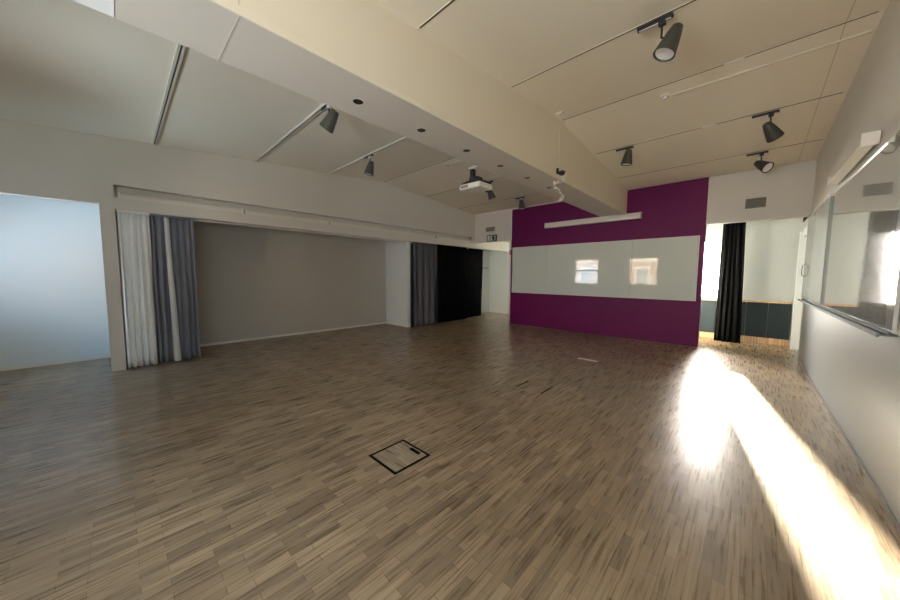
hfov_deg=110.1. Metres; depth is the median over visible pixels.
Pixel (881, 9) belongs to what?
track
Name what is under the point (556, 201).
trim
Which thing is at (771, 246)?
wall
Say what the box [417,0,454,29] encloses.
track
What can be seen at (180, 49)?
track
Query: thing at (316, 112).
track
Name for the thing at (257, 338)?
baseboard
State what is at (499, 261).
wall
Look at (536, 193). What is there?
track
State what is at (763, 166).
track spotlight
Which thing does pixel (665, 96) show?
smoke detector
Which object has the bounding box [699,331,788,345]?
baseboard
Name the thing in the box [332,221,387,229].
diffuser
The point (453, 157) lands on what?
track
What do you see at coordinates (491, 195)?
track spotlight
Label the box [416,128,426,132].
recessed light
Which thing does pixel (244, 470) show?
floor
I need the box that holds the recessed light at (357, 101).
[351,98,364,104]
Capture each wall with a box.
[0,119,507,251]
[0,194,109,367]
[115,213,385,352]
[386,229,409,326]
[410,243,489,321]
[475,159,816,346]
[489,242,509,312]
[706,218,808,345]
[798,0,899,523]
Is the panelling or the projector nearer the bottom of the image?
the panelling
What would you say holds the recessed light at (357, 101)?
attached to the ceiling beam
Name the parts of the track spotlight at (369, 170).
lamp shade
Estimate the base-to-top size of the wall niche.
0.450 m
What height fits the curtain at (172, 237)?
2.610 m
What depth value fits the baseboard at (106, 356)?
5.50 m
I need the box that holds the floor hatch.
[368,439,429,474]
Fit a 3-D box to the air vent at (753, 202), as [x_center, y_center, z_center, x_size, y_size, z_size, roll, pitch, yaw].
[6.310,-2.004,6.494,0.310,0.200,0.012,5,6,43]
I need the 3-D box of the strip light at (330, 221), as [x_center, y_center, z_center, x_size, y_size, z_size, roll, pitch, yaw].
[-2.353,-1.932,8.329,0.114,0.105,1.740,5,6,43]
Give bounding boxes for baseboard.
[0,355,110,370]
[125,322,406,353]
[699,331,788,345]
[798,358,899,532]
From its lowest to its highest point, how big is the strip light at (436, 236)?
0.105 m
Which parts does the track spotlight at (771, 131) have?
lamp shade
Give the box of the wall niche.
[113,186,468,248]
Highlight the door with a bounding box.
[790,226,807,349]
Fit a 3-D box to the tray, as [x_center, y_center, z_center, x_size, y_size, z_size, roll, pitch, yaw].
[4.944,0.120,4.149,0.095,0.045,5.200,5,6,43]
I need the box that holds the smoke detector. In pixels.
[661,93,669,99]
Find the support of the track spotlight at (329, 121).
attached to the track at (316, 112)
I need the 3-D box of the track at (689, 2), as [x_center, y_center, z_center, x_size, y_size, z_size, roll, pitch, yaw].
[1.924,-2.657,2.988,3.180,0.009,0.024,5,6,43]
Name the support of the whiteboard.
attached to the wall at (678, 209)
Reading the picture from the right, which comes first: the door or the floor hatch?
the door
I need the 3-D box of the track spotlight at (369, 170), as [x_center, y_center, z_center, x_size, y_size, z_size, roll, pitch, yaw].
[-1.649,-2.721,6.389,0.199,0.403,0.260,-1,5,-13]
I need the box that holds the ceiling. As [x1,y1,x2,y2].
[0,0,889,214]
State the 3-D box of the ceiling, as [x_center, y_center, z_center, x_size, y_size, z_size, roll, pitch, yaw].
[-0.124,-2.674,4.495,8.540,0.778,12.000,5,6,43]
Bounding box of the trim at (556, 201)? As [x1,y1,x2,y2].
[475,201,562,239]
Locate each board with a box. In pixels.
[801,193,834,304]
[822,130,899,330]
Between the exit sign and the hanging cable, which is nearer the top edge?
the hanging cable
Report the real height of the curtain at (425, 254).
2.611 m
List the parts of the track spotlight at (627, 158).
lamp shade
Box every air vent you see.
[486,227,494,231]
[745,197,766,208]
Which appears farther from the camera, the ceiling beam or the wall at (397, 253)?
the wall at (397, 253)
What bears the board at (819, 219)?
attached to the wall at (856, 372)
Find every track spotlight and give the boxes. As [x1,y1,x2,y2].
[319,104,338,133]
[364,154,373,175]
[488,181,495,199]
[515,197,524,209]
[616,146,633,165]
[637,12,682,61]
[746,151,773,172]
[752,109,783,142]
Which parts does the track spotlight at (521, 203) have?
lamp shade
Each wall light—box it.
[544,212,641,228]
[827,130,880,186]
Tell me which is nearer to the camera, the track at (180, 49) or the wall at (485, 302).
the track at (180, 49)
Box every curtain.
[116,210,157,368]
[150,213,200,362]
[413,242,436,325]
[436,244,466,322]
[466,248,482,317]
[714,222,745,343]
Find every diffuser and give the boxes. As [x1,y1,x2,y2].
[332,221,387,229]
[828,143,873,184]
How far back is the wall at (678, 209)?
7.82 m
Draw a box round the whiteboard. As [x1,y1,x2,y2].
[512,235,699,300]
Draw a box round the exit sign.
[487,235,496,241]
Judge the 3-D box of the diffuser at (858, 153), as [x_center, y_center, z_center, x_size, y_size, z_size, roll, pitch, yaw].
[4.402,-1.504,3.473,0.100,0.110,1.700,5,6,43]
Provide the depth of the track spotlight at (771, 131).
4.56 m
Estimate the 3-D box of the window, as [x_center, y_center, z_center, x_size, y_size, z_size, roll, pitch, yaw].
[6.497,-0.853,8.894,1.810,1.570,0.080,5,6,43]
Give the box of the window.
[702,239,721,298]
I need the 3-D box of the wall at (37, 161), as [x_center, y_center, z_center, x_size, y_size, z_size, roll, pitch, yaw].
[-2.377,-2.450,8.246,0.150,1.530,13.900,5,6,43]
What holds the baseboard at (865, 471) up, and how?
attached to the wall at (856, 372)
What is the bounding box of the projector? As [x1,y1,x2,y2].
[460,166,491,193]
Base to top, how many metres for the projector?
0.450 m
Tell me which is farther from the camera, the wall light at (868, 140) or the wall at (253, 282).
the wall at (253, 282)
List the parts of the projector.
mount plate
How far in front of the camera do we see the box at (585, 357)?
6.18 m
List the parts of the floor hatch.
handle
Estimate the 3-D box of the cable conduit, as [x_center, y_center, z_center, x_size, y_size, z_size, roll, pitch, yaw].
[3.711,-2.802,3.792,1.710,0.019,0.026,5,6,43]
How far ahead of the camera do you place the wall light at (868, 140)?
3.14 m
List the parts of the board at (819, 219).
rail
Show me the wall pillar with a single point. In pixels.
(107, 212)
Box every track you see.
[152,43,185,145]
[255,104,325,161]
[329,137,406,173]
[384,157,454,181]
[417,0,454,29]
[458,193,538,208]
[509,0,695,87]
[561,9,883,120]
[594,91,846,154]
[617,138,825,178]
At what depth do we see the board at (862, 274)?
2.84 m
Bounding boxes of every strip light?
[117,191,242,212]
[244,209,328,223]
[329,220,389,231]
[390,229,434,237]
[435,235,470,241]
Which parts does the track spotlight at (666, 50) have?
stem, lamp shade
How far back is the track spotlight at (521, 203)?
9.11 m
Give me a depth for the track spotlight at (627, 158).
5.83 m
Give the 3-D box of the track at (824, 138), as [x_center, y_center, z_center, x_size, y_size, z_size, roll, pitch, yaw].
[5.077,-2.768,6.309,3.180,0.009,0.024,5,6,43]
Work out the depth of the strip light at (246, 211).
6.91 m
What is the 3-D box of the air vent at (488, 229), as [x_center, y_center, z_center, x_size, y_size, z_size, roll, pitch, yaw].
[1.425,-2.498,11.113,0.380,0.150,0.012,5,6,43]
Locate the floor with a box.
[0,312,899,599]
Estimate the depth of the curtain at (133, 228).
5.32 m
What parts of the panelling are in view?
panel, panel, cap rail, panel, panel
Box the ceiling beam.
[73,0,627,216]
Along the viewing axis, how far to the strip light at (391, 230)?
9.51 m
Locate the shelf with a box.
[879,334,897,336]
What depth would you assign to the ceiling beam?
2.85 m
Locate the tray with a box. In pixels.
[798,298,897,336]
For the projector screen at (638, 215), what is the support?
attached to the wall at (678, 209)
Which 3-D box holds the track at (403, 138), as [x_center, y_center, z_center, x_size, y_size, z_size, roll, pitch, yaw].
[-1.280,-2.904,6.023,4.400,0.029,0.058,5,6,43]
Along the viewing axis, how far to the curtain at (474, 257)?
12.05 m
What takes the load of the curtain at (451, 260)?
hanging from the wall at (37, 161)
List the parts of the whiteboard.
panel, panel, panel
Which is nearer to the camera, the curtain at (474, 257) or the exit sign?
the exit sign
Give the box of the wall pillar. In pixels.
[99,204,126,371]
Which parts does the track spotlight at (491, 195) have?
lamp shade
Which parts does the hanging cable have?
coiled cord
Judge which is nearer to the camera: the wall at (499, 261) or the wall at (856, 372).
the wall at (856, 372)
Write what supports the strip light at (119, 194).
on the wall at (37, 161)
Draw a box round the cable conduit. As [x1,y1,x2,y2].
[672,29,874,95]
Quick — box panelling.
[699,298,791,339]
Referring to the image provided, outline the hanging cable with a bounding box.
[553,111,564,200]
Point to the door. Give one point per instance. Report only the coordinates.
(797, 307)
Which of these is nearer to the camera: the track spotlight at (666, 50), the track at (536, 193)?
the track spotlight at (666, 50)
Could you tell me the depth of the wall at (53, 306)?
5.43 m
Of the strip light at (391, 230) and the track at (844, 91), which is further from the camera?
the strip light at (391, 230)
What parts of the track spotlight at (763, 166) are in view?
lamp shade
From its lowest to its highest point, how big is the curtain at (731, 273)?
3.017 m

